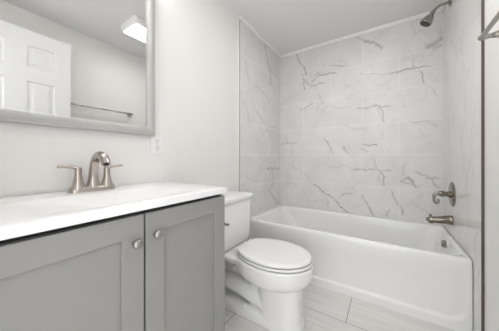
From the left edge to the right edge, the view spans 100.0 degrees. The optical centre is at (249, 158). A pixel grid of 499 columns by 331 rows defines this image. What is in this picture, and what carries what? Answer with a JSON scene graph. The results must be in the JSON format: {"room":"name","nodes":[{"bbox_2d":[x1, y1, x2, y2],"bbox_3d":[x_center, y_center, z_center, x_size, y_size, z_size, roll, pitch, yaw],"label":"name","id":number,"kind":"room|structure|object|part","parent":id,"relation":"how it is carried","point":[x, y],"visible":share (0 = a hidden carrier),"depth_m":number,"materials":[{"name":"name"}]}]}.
{"room":"bathroom","nodes":[
{"label":"bathroom","id":0,"kind":"room"},
{"bbox_2d":[0,0,279,267],"bbox_3d":[-0.346,-0.143,1.604,0.120,2.283,2.750,0,0,33],"label":"wall","id":1,"kind":"structure","parent":0,"point":[196,41],"depth_m":1.44,"materials":[{"name":"paint"}]},
{"bbox_2d":[0,0,154,135],"bbox_3d":[-0.739,-0.535,0.860,0.034,0.813,0.754,0,0,33],"label":"wall mirror","id":2,"kind":"object","parent":1,"relation":"attached to","point":[77,64],"visible":1,"depth_m":0.89,"materials":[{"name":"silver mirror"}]},
{"bbox_2d":[150,134,162,155],"bbox_3d":[-0.535,-0.081,1.211,0.009,0.122,0.078,0,0,33],"label":"wall outlet","id":3,"kind":"object","parent":1,"relation":"attached to","point":[156,142],"visible":0.95,"depth_m":1.21,"materials":[{"name":"white plastic"}]},
{"bbox_2d":[239,19,239,190],"bbox_3d":[-0.093,-0.131,1.888,0.010,2.257,0.009,0,0,33],"label":"trim","id":4,"kind":"structure","parent":1,"relation":"attached to","point":[239,19],"depth_m":1.88,"materials":[{"name":"metal"}]},
{"bbox_2d":[239,16,280,57],"bbox_3d":[0.156,-1.271,2.246,0.020,0.028,0.871,0,0,33],"label":"trim","id":5,"kind":"structure","parent":1,"relation":"attached to","point":[241,18],"depth_m":2.16,"materials":[{"name":"white paint"}]},
{"bbox_2d":[222,0,442,54],"bbox_3d":[0.345,-1.335,1.154,1.770,0.100,2.750,0,0,33],"label":"ceiling","id":6,"kind":"structure","parent":0,"point":[288,26],"depth_m":1.89,"materials":[{"name":"paint"}]},
{"bbox_2d":[225,284,451,330],"bbox_3d":[-0.032,1.048,0.576,1.770,0.100,4.130,0,0,33],"label":"floor","id":7,"kind":"structure","parent":0,"point":[324,309],"depth_m":1.31,"materials":[{"name":"tile"}]},
{"bbox_2d":[0,194,224,330],"bbox_3d":[-0.509,0.580,0.792,0.493,0.836,0.775,0,0,33],"label":"vanity cabinet","id":8,"kind":"object","parent":7,"relation":"on","point":[162,268],"visible":1,"depth_m":0.61,"materials":[{"name":"grey paint"}]},
{"bbox_3d":[-0.446,0.534,0.514,0.020,0.718,0.374,0,0,33],"label":"door","id":9,"kind":"part","parent":8,"relation":"part of","materials":[{"name":"grey paint"}]},
{"bbox_2d":[0,181,226,240],"bbox_3d":[-0.521,0.157,0.793,0.473,0.046,0.790,0,0,33],"label":"countertop","id":10,"kind":"structure","parent":8,"relation":"on","point":[20,216],"depth_m":0.68,"materials":[{"name":"white stone"}]},
{"bbox_2d":[57,151,122,192],"bbox_3d":[-0.617,0.052,0.857,0.160,0.166,0.231,0,0,33],"label":"faucet","id":11,"kind":"object","parent":10,"relation":"on","point":[78,186],"visible":1,"depth_m":0.86,"materials":[{"name":"silver metal"}]},
{"bbox_3d":[-0.705,0.037,0.819,0.023,0.024,0.071,0,0,33],"label":"lever","id":12,"kind":"part","parent":11,"relation":"part of","materials":[{"name":"silver metal"}]},
{"bbox_3d":[-0.690,0.079,0.843,0.052,0.091,0.052,0,0,33],"label":"handle","id":13,"kind":"part","parent":11,"relation":"part of","materials":[{"name":"silver metal"}]},
{"bbox_3d":[-0.661,0.123,0.886,0.054,0.022,0.164,0,0,33],"label":"plate","id":14,"kind":"part","parent":11,"relation":"part of","materials":[{"name":"silver metal"}]},
{"bbox_3d":[-0.617,0.045,0.857,0.159,0.154,0.052,0,0,33],"label":"spout","id":15,"kind":"part","parent":11,"relation":"part of","materials":[{"name":"silver metal"}]},
{"bbox_3d":[-0.633,0.079,0.930,0.052,0.091,0.052,0,0,33],"label":"handle","id":16,"kind":"part","parent":11,"relation":"part of","materials":[{"name":"silver metal"}]},
{"bbox_3d":[-0.618,0.037,0.953,0.023,0.024,0.071,0,0,33],"label":"lever","id":17,"kind":"part","parent":11,"relation":"part of","materials":[{"name":"silver metal"}]},
{"bbox_3d":[-0.339,0.256,0.631,0.032,0.029,0.029,0,0,33],"label":"knob","id":18,"kind":"part","parent":8,"relation":"part of","materials":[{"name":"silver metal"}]},
{"bbox_3d":[-0.302,0.247,0.688,0.032,0.029,0.029,0,0,33],"label":"knob","id":19,"kind":"part","parent":8,"relation":"part of","materials":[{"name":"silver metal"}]},
{"bbox_3d":[-0.233,0.534,0.840,0.020,0.718,0.390,0,0,33],"label":"door","id":20,"kind":"part","parent":8,"relation":"part of","materials":[{"name":"grey paint"}]},
{"bbox_2d":[222,191,313,330],"bbox_3d":[0.040,0.630,1.388,0.756,0.735,0.448,0,0,33],"label":"toilet","id":21,"kind":"object","parent":7,"relation":"on","point":[266,279],"visible":0.95,"depth_m":1.25,"materials":[{"name":"white ceramic"}]},
{"bbox_3d":[-0.181,0.456,1.533,0.210,0.316,0.416,0,0,33],"label":"tank","id":22,"kind":"part","parent":21,"relation":"part of","materials":[{"name":"white ceramic"}]},
{"bbox_3d":[-0.179,0.281,1.531,0.232,0.036,0.448,0,0,33],"label":"tank lid","id":23,"kind":"part","parent":21,"relation":"part of","materials":[{"name":"white ceramic"}]},
{"bbox_3d":[0.062,0.807,1.374,0.704,0.382,0.367,0,0,33],"label":"bowl","id":24,"kind":"part","parent":21,"relation":"part of","materials":[{"name":"white ceramic"}]},
{"bbox_3d":[0.163,0.603,1.309,0.451,0.014,0.356,0,0,33],"label":"seat","id":25,"kind":"part","parent":21,"relation":"part of","materials":[{"name":"white plastic"}]},
{"bbox_3d":[0.160,0.580,1.310,0.448,0.021,0.356,0,0,33],"label":"lid","id":26,"kind":"part","parent":21,"relation":"part of","materials":[{"name":"white plastic"}]},
{"bbox_2d":[248,205,471,330],"bbox_3d":[0.817,0.784,1.891,1.509,0.428,0.740,0,0,33],"label":"bathtub","id":27,"kind":"object","parent":7,"relation":"on","point":[416,270],"visible":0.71,"depth_m":1.49,"materials":[{"name":"white ceramic"}]},
{"bbox_3d":[1.421,0.621,1.532,0.028,0.050,0.030,0,0,33],"label":"trip lever","id":28,"kind":"part","parent":27,"relation":"part of","materials":[{"name":"silver metal"}]},
{"bbox_2d":[280,12,442,225],"bbox_3d":[1.053,-0.131,2.253,1.515,2.257,0.120,0,0,33],"label":"wall","id":29,"kind":"structure","parent":0,"point":[361,117],"depth_m":2.10,"materials":[{"name":"tile"}]},
{"bbox_2d":[281,8,441,57],"bbox_3d":[1.014,-1.271,2.194,1.515,0.028,0.020,0,0,33],"label":"trim","id":30,"kind":"structure","parent":29,"relation":"attached to","point":[422,15],"depth_m":2.10,"materials":[{"name":"white paint"}]},
{"bbox_2d":[443,0,498,330],"bbox_3d":[1.030,-0.143,0.707,0.135,2.283,2.750,0,0,33],"label":"wall","id":31,"kind":"structure","parent":0,"point":[462,20],"depth_m":1.17,"materials":[{"name":"tile"}]},
{"bbox_2d":[420,0,451,26],"bbox_3d":[1.438,-1.126,1.623,0.184,0.164,0.084,0,0,33],"label":"shower","id":32,"kind":"object","parent":31,"relation":"attached to","point":[427,20],"visible":1,"depth_m":1.62,"materials":[{"name":"silver metal"}]},
{"bbox_3d":[1.468,-1.162,1.603,0.112,0.058,0.018,0,0,33],"label":"shower arm","id":33,"kind":"part","parent":32,"relation":"part of","materials":[{"name":"silver metal"}]},
{"bbox_2d":[426,214,453,224],"bbox_3d":[1.429,0.454,1.581,0.152,0.074,0.070,0,0,33],"label":"tub spout","id":34,"kind":"object","parent":31,"relation":"attached to","point":[449,220],"visible":1,"depth_m":1.56,"materials":[{"name":"silver metal"}]},
{"bbox_2d":[432,182,455,206],"bbox_3d":[1.445,0.260,1.571,0.115,0.180,0.180,0,0,33],"label":"shower valve","id":35,"kind":"object","parent":31,"relation":"attached to","point":[451,193],"visible":1,"depth_m":1.54,"materials":[{"name":"silver metal"}]},
{"bbox_3d":[1.417,0.295,1.589,0.047,0.097,0.022,0,0,33],"label":"lever","id":36,"kind":"part","parent":35,"relation":"part of","materials":[{"name":"silver metal"}]},
{"bbox_3d":[1.452,0.262,1.566,0.077,0.048,0.048,0,0,33],"label":"handle","id":37,"kind":"part","parent":35,"relation":"part of","materials":[{"name":"silver metal"}]},
{"bbox_2d":[441,0,447,11],"bbox_3d":[1.412,-1.271,1.435,0.020,0.028,0.857,0,0,33],"label":"trim","id":38,"kind":"structure","parent":31,"relation":"attached to","point":[443,6],"depth_m":1.74,"materials":[{"name":"white paint"}]},
{"bbox_2d":[481,0,484,330],"bbox_3d":[1.190,-0.131,1.068,0.012,2.257,0.006,0,0,33],"label":"trim","id":39,"kind":"structure","parent":31,"relation":"attached to","point":[482,1],"depth_m":1.07,"materials":[{"name":"metal"}]},
{"bbox_2d":[478,11,498,40],"bbox_3d":[0.875,-0.532,0.647,0.080,0.050,0.660,0,0,33],"label":"towel bar","id":40,"kind":"object","parent":31,"relation":"attached to","point":[485,35],"visible":1,"depth_m":0.88,"materials":[{"name":"metal"}]},
{"bbox_3d":[1.042,-0.532,0.903,0.080,0.050,0.050,0,0,33],"label":"post","id":41,"kind":"part","parent":40,"relation":"part of","materials":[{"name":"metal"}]}
]}

